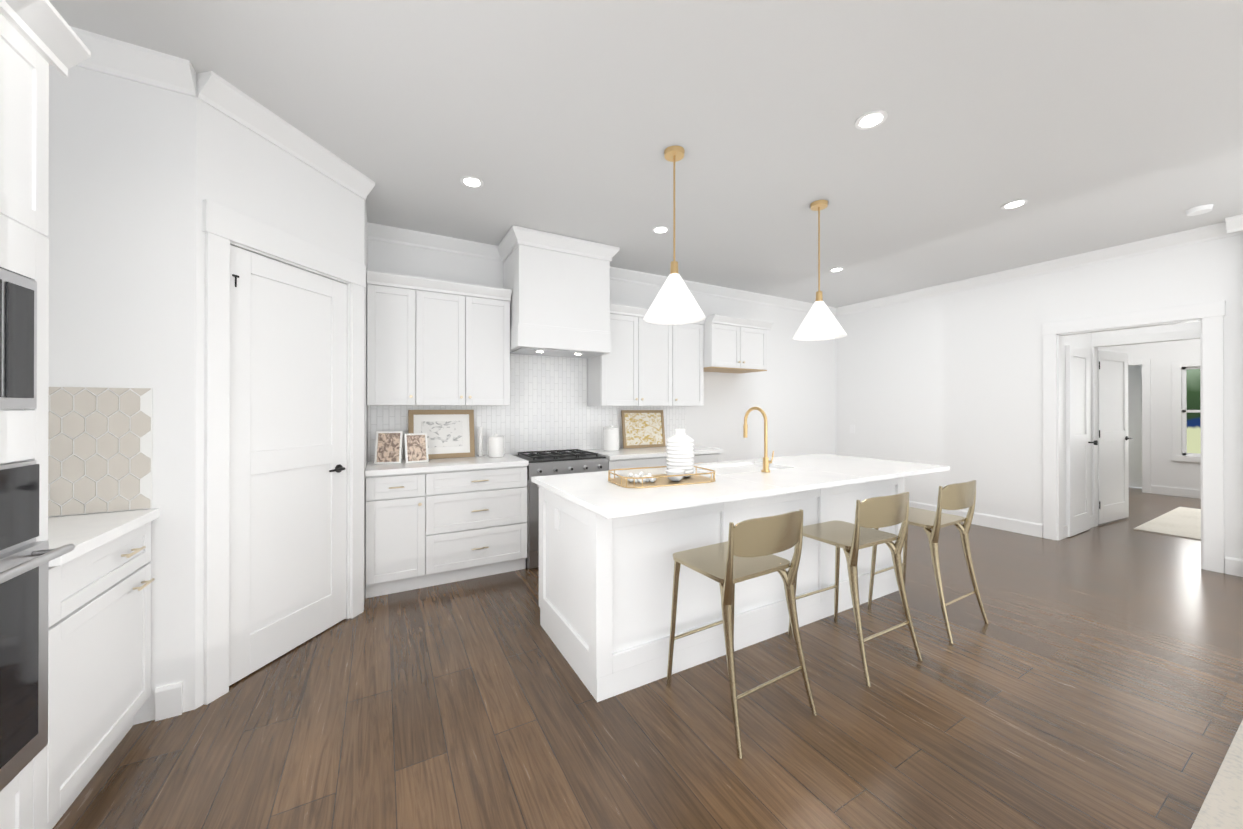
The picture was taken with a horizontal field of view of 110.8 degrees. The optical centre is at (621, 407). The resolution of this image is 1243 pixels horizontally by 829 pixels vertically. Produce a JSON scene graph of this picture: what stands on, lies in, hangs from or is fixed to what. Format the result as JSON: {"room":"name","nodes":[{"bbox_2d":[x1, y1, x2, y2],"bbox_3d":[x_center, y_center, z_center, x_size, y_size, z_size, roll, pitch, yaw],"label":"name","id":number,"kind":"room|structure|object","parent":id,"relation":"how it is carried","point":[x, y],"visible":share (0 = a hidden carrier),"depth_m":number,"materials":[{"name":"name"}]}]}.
{"room":"kitchen","nodes":[
{"label":"kitchen","id":0,"kind":"room"},
{"bbox_2d":[45,64,196,724],"bbox_3d":[-2.307,-0.074,1.822,0.770,2.900,0.120,0,0,-29],"label":"wall","id":1,"kind":"structure","parent":0,"point":[121,237],"depth_m":1.87,"materials":[{"name":"white paint"}]},
{"bbox_2d":[48,386,152,516],"bbox_3d":[-2.334,0.180,1.731,0.626,0.528,0.008,0,0,-29],"label":"wall tile","id":2,"kind":"structure","parent":1,"relation":"attached to","point":[99,449],"depth_m":1.80,"materials":[{"name":"white tile"}]},
{"bbox_2d":[70,26,1242,315],"bbox_3d":[1.995,-1.470,1.159,7.630,0.110,8.280,0,0,-29],"label":"crown molding","id":3,"kind":"structure","parent":1,"relation":"attached to","point":[126,60],"depth_m":2.88,"materials":[{"name":"white paint"}]},
{"bbox_2d":[195,98,367,708],"bbox_3d":[-2.075,-0.072,2.753,0.727,2.900,1.520,0,0,-29],"label":"wall","id":4,"kind":"structure","parent":0,"point":[243,170],"depth_m":2.20,"materials":[{"name":"white paint"}]},
{"bbox_2d":[202,199,365,704],"bbox_3d":[-1.867,0.210,2.446,0.095,2.335,0.944,0,0,11],"label":"door frame","id":5,"kind":"structure","parent":4,"relation":"attached to","point":[222,227],"depth_m":2.06,"materials":[{"name":"white paint"}]},
{"bbox_2d":[229,245,346,685],"bbox_3d":[-1.872,0.286,2.444,0.486,2.167,0.569,0,0,-29],"label":"pantry door","id":6,"kind":"structure","parent":4,"relation":"in","point":[288,470],"depth_m":2.38,"materials":[{"name":"white paint"}]},
{"bbox_2d":[367,239,835,461],"bbox_3d":[0.559,-0.066,5.164,6.465,2.900,0.120,0,0,-29],"label":"wall","id":7,"kind":"structure","parent":0,"point":[790,392],"depth_m":5.74,"materials":[{"name":"white paint"}]},
{"bbox_2d":[367,270,511,405],"bbox_3d":[-1.546,-0.527,3.695,1.105,1.025,0.386,0,0,-29],"label":"upper cabinet","id":8,"kind":"object","parent":7,"relation":"attached to","point":[432,342],"visible":1,"depth_m":3.55,"materials":[{"name":"white paint"}]},
{"bbox_2d":[368,354,685,460],"bbox_3d":[-0.668,-0.033,4.403,3.330,0.969,0.008,0,0,-29],"label":"wall tile","id":9,"kind":"structure","parent":7,"relation":"attached to","point":[548,408],"depth_m":4.33,"materials":[{"name":"white tile"}]},
{"bbox_2d":[498,225,619,357],"bbox_3d":[-0.609,-1.011,4.085,1.016,1.007,0.607,0,0,-29],"label":"range hood","id":10,"kind":"object","parent":7,"relation":"attached to","point":[558,285],"visible":0.9,"depth_m":3.86,"materials":[{"name":"white paint"}]},
{"bbox_2d":[588,303,679,405],"bbox_3d":[0.125,-0.524,4.660,0.932,1.024,0.331,0,0,-29],"label":"upper cabinet","id":11,"kind":"object","parent":7,"relation":"attached to","point":[644,363],"depth_m":4.49,"materials":[{"name":"white paint"}]},
{"bbox_2d":[680,319,703,405],"bbox_3d":[0.649,-0.524,4.953,0.498,1.024,0.331,0,0,-29],"label":"upper cabinet","id":12,"kind":"object","parent":7,"relation":"attached to","point":[691,334],"depth_m":4.85,"materials":[{"name":"white paint"}]},
{"bbox_2d":[704,314,773,372],"bbox_3d":[1.324,-0.739,5.227,0.941,0.592,0.511,0,0,-29],"label":"upper cabinet","id":13,"kind":"object","parent":7,"relation":"attached to","point":[732,344],"visible":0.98,"depth_m":5.01,"materials":[{"name":"white paint"}]},
{"bbox_2d":[49,0,1242,306],"bbox_3d":[4.161,-1.562,2.438,13.000,0.080,8.560,0,0,-29],"label":"ceiling","id":14,"kind":"structure","parent":0,"point":[1083,126],"depth_m":2.26,"materials":[{"name":"white paint"}]},
{"bbox_2d":[460,176,483,187],"bbox_3d":[-1.008,-1.516,2.894,0.149,0.006,0.149,0,0,37],"label":"recessed light","id":15,"kind":"object","parent":14,"relation":"in","point":[469,181],"depth_m":2.88,"materials":[{"name":"white paint"}]},
{"bbox_2d":[652,226,668,233],"bbox_3d":[0.335,-1.515,3.668,0.149,0.006,0.149,0,0,-35],"label":"recessed light","id":16,"kind":"object","parent":14,"relation":"in","point":[658,229],"depth_m":3.66,"materials":[{"name":"white paint"}]},
{"bbox_2d":[644,145,705,324],"bbox_3d":[0.315,-1.023,2.556,0.368,0.996,0.368,0,0,-29],"label":"pendant light","id":17,"kind":"object","parent":14,"relation":"hanging from","point":[674,302],"visible":1,"depth_m":2.51,"materials":[{"name":"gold metal"}]},
{"bbox_2d":[793,200,845,340],"bbox_3d":[1.476,-1.021,3.204,0.368,0.996,0.368,0,0,-29],"label":"pendant light","id":18,"kind":"object","parent":14,"relation":"hanging from","point":[820,322],"visible":1,"depth_m":3.16,"materials":[{"name":"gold metal"}]},
{"bbox_2d":[829,267,843,271],"bbox_3d":[2.368,-1.512,4.724,0.149,0.006,0.149,0,0,-35],"label":"recessed light","id":19,"kind":"object","parent":14,"relation":"in","point":[836,269],"depth_m":4.71,"materials":[{"name":"white paint"}]},
{"bbox_2d":[855,110,887,129],"bbox_3d":[1.321,-1.518,2.272,0.149,0.006,0.149,0,0,37],"label":"recessed light","id":20,"kind":"object","parent":14,"relation":"in","point":[871,119],"depth_m":2.26,"materials":[{"name":"white paint"}]},
{"bbox_2d":[1001,199,1027,208],"bbox_3d":[2.939,-1.516,3.210,0.149,0.006,0.149,0,0,22],"label":"recessed light","id":21,"kind":"object","parent":14,"relation":"in","point":[1016,203],"depth_m":3.20,"materials":[{"name":"white paint"}]},
{"bbox_2d":[1185,204,1213,215],"bbox_3d":[4.413,-1.502,3.278,0.130,0.034,0.130,0,0,-29],"label":"recessed light","id":22,"kind":"object","parent":14,"relation":"attached to","point":[1198,210],"visible":1,"depth_m":3.26,"materials":[{"name":"white plastic"}]},
{"bbox_2d":[52,487,1242,828],"bbox_3d":[4.161,1.408,2.431,13.000,0.060,8.560,0,0,-29],"label":"floor","id":23,"kind":"structure","parent":0,"point":[1092,677],"depth_m":1.89,"materials":[{"name":"brown wood"}]},
{"bbox_2d":[0,0,90,828],"bbox_3d":[-1.760,0.114,0.803,0.723,2.520,0.960,0,0,-29],"label":"tall cabinet","id":24,"kind":"object","parent":23,"relation":"on","point":[37,37],"visible":1,"depth_m":1.20,"materials":[{"name":"white paint"}]},
{"bbox_2d":[47,508,159,828],"bbox_3d":[-2.158,0.910,1.447,0.660,0.930,0.671,0,0,-29],"label":"base cabinet","id":25,"kind":"object","parent":23,"relation":"on","point":[99,637],"visible":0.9,"depth_m":1.53,"materials":[{"name":"white paint"}]},
{"bbox_2d":[365,454,528,597],"bbox_3d":[-1.449,0.915,3.589,1.177,0.930,0.660,0,0,-29],"label":"base cabinet","id":26,"kind":"object","parent":23,"relation":"on","point":[434,522],"visible":1,"depth_m":3.31,"materials":[{"name":"white paint"}]},
{"bbox_2d":[374,431,402,463],"bbox_3d":[-1.866,0.324,3.440,0.190,0.258,0.079,0,0,-15],"label":"picture frame","id":27,"kind":"object","parent":26,"relation":"on","point":[388,447],"visible":0.98,"depth_m":3.44,"materials":[{"name":"white"}]},
{"bbox_2d":[404,433,428,462],"bbox_3d":[-1.677,0.334,3.509,0.170,0.238,0.075,0,0,-39],"label":"picture frame","id":28,"kind":"object","parent":26,"relation":"on","point":[416,447],"visible":1,"depth_m":3.50,"materials":[{"name":"white"}]},
{"bbox_2d":[408,410,474,458],"bbox_3d":[-1.587,0.238,3.803,0.540,0.428,0.089,0,0,-29],"label":"picture frame","id":29,"kind":"object","parent":26,"relation":"on","point":[450,433],"visible":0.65,"depth_m":3.81,"materials":[{"name":"white paper"}]},
{"bbox_2d":[478,427,482,456],"bbox_3d":[-1.284,0.314,3.916,0.040,0.270,0.040,0,0,-29],"label":"bottle","id":30,"kind":"object","parent":26,"relation":"on","point":[480,452],"visible":1,"depth_m":3.90,"materials":[{"name":"white ceramic"}]},
{"bbox_2d":[488,433,503,457],"bbox_3d":[-1.135,0.342,3.885,0.140,0.214,0.140,0,0,-29],"label":"canister","id":31,"kind":"object","parent":26,"relation":"on","point":[496,445],"visible":1,"depth_m":3.83,"materials":[{"name":"white ceramic"}]},
{"bbox_2d":[513,449,607,568],"bbox_3d":[-0.592,0.908,4.050,0.750,0.948,0.674,0,0,-29],"label":"range","id":32,"kind":"object","parent":23,"relation":"on","point":[553,462],"visible":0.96,"depth_m":3.72,"materials":[{"name":"silver metal"}]},
{"bbox_2d":[608,458,666,469],"bbox_3d":[0.057,0.938,4.449,0.752,0.890,0.626,0,0,-29],"label":"base cabinet","id":33,"kind":"object","parent":23,"relation":"on","point":[621,458],"depth_m":4.15,"materials":[{"name":"white paint"}]},
{"bbox_2d":[584,446,722,461],"bbox_3d":[0.339,0.473,4.594,1.387,0.040,0.652,0,0,-29],"label":"countertop","id":34,"kind":"structure","parent":33,"relation":"on","point":[646,452],"depth_m":4.37,"materials":[{"name":"white stone"}]},
{"bbox_2d":[603,425,618,450],"bbox_3d":[-0.110,0.319,4.480,0.170,0.264,0.170,0,0,-29],"label":"canister","id":35,"kind":"object","parent":34,"relation":"on","point":[610,437],"visible":0.98,"depth_m":4.41,"materials":[{"name":"white ceramic"}]},
{"bbox_2d":[621,410,665,448],"bbox_3d":[0.251,0.245,4.838,0.550,0.419,0.073,0,0,-29],"label":"picture frame","id":36,"kind":"object","parent":34,"relation":"on","point":[642,428],"visible":1,"depth_m":4.83,"materials":[{"name":"beige paper"}]},
{"bbox_2d":[693,454,720,463],"bbox_3d":[0.611,0.938,4.759,0.748,0.890,0.626,0,0,-29],"label":"base cabinet","id":37,"kind":"object","parent":23,"relation":"on","point":[698,458],"depth_m":4.57,"materials":[{"name":"white paint"}]},
{"bbox_2d":[531,453,949,701],"bbox_3d":[0.954,0.914,3.006,2.920,0.930,1.070,0,0,-29],"label":"kitchen island","id":38,"kind":"object","parent":23,"relation":"on","point":[607,549],"visible":0.85,"depth_m":2.34,"materials":[{"name":"white paint"}]},
{"bbox_2d":[608,466,714,487],"bbox_3d":[0.244,0.417,2.616,0.620,0.059,0.364,0,0,-23],"label":"brass tray","id":39,"kind":"object","parent":38,"relation":"on","point":[660,480],"visible":0.77,"depth_m":2.53,"materials":[{"name":"brown metal"}]},
{"bbox_2d":[627,471,655,482],"bbox_3d":[0.116,0.416,2.551,0.174,0.046,0.184,0,0,-29],"label":"garland","id":40,"kind":"object","parent":39,"relation":"on","point":[641,473],"visible":0.79,"depth_m":2.50,"materials":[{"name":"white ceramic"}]},
{"bbox_2d":[665,469,684,480],"bbox_3d":[0.321,0.409,2.561,0.120,0.060,0.120,0,0,-29],"label":"bowl","id":41,"kind":"object","parent":39,"relation":"on","point":[674,472],"visible":0.94,"depth_m":2.53,"materials":[{"name":"white ceramic"}]},
{"bbox_2d":[666,428,693,476],"bbox_3d":[0.373,0.288,2.734,0.180,0.302,0.175,0,0,-29],"label":"vase","id":42,"kind":"object","parent":39,"relation":"on","point":[680,449],"visible":0.88,"depth_m":2.67,"materials":[{"name":"white ceramic"}]},
{"bbox_2d":[743,407,773,471],"bbox_3d":[0.977,0.222,3.058,0.109,0.452,0.236,0,0,-29],"label":"brass faucet","id":43,"kind":"object","parent":38,"relation":"on","point":[766,461],"visible":1,"depth_m":2.96,"materials":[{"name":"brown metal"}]},
{"bbox_2d":[666,509,816,758],"bbox_3d":[0.546,0.919,2.019,0.484,0.921,0.524,0,0,-29],"label":"stool","id":44,"kind":"object","parent":23,"relation":"on","point":[748,549],"visible":1,"depth_m":1.89,"materials":[{"name":"gold metal"}]},
{"bbox_2d":[788,492,922,686],"bbox_3d":[1.303,0.920,2.442,0.484,0.921,0.520,0,0,-29],"label":"stool","id":45,"kind":"object","parent":23,"relation":"on","point":[851,539],"visible":0.94,"depth_m":2.32,"materials":[{"name":"gold metal"}]},
{"bbox_2d":[868,480,988,643],"bbox_3d":[2.008,0.921,2.836,0.484,0.921,0.516,0,0,-29],"label":"stool","id":46,"kind":"object","parent":23,"relation":"on","point":[957,496],"visible":0.94,"depth_m":2.69,"materials":[{"name":"gold metal"}]},
{"bbox_2d":[1133,507,1200,539],"bbox_3d":[6.991,1.377,4.952,2.200,0.011,1.000,0,0,-29],"label":"rug","id":47,"kind":"object","parent":23,"relation":"on","point":[1184,522],"visible":0.62,"depth_m":5.02,"materials":[{"name":"beige fabric"}]},
{"bbox_2d":[1191,720,1242,828],"bbox_3d":[3.495,1.366,0.650,4.300,0.013,2.900,0,0,-29],"label":"living room rug","id":48,"kind":"object","parent":23,"relation":"on","point":[1222,807],"depth_m":1.50,"materials":[{"name":"beige fabric"}]},
{"bbox_2d":[835,234,1242,572],"bbox_3d":[5.325,-0.071,3.016,0.240,2.900,8.280,0,0,-29],"label":"wall","id":49,"kind":"structure","parent":0,"point":[954,381],"depth_m":4.91,"materials":[{"name":"white paint"}]},
{"bbox_2d":[850,425,854,432],"bbox_3d":[3.435,0.325,6.389,0.007,0.125,0.075,0,0,-29],"label":"outlet","id":50,"kind":"object","parent":49,"relation":"attached to","point":[852,428],"visible":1,"depth_m":6.38,"materials":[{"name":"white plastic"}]},
{"bbox_2d":[909,501,1042,537],"bbox_3d":[3.880,1.316,5.583,0.016,0.140,2.383,0,0,-29],"label":"baseboard","id":51,"kind":"structure","parent":49,"relation":"attached to","point":[1007,524],"depth_m":4.87,"materials":[{"name":"white paint"}]},
{"bbox_2d":[1041,300,1225,572],"bbox_3d":[4.793,0.249,4.087,0.164,2.265,1.135,0,0,-29],"label":"door frame","id":52,"kind":"structure","parent":49,"relation":"attached to","point":[1209,316],"depth_m":3.71,"materials":[{"name":"white paint"}]},
{"bbox_2d":[1241,561,1242,576],"bbox_3d":[6.092,1.305,1.377,0.016,0.140,4.676,0,0,-29],"label":"baseboard","id":53,"kind":"structure","parent":49,"relation":"attached to","point":[1241,561],"depth_m":3.49,"materials":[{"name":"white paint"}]},
{"bbox_2d":[1063,333,1094,525],"bbox_3d":[5.008,-0.067,4.783,0.930,2.900,0.100,0,0,-29],"label":"wall","id":54,"kind":"structure","parent":0,"point":[1080,340],"depth_m":4.66,"materials":[{"name":"white paint"}]},
{"bbox_2d":[1066,345,1097,536],"bbox_3d":[5.027,0.360,4.676,0.620,2.030,0.100,0,0,-29],"label":"closet door","id":55,"kind":"structure","parent":54,"relation":"in","point":[1078,442],"depth_m":4.68,"materials":[{"name":"white paint"}]},
{"bbox_2d":[1095,322,1200,526],"bbox_3d":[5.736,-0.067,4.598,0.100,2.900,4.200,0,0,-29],"label":"wall","id":56,"kind":"structure","parent":0,"point":[1166,471],"depth_m":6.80,"materials":[{"name":"white paint"}]},
{"bbox_2d":[1098,350,1132,523],"bbox_3d":[5.938,0.349,5.163,0.804,2.030,0.152,0,0,-29],"label":"hall door","id":57,"kind":"structure","parent":56,"relation":"in","point":[1113,479],"depth_m":5.17,"materials":[{"name":"white paint"}]},
{"bbox_2d":[1063,329,1200,538],"bbox_3d":[6.880,0.300,5.236,4.640,2.170,4.000,0,0,-29],"label":"trim","id":58,"kind":"structure","parent":56,"relation":"attached to","point":[1179,409],"depth_m":6.65,"materials":[{"name":"white paint"}]},
{"label":"outside","id":59,"kind":"structure","parent":0,"visible":0},
{"bbox_2d":[1187,369,1200,453],"bbox_3d":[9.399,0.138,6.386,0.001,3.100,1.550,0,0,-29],"label":"window","id":60,"kind":"structure","parent":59,"point":[1193,419],"depth_m":6.86,"materials":[{"name":"white"}]}
]}

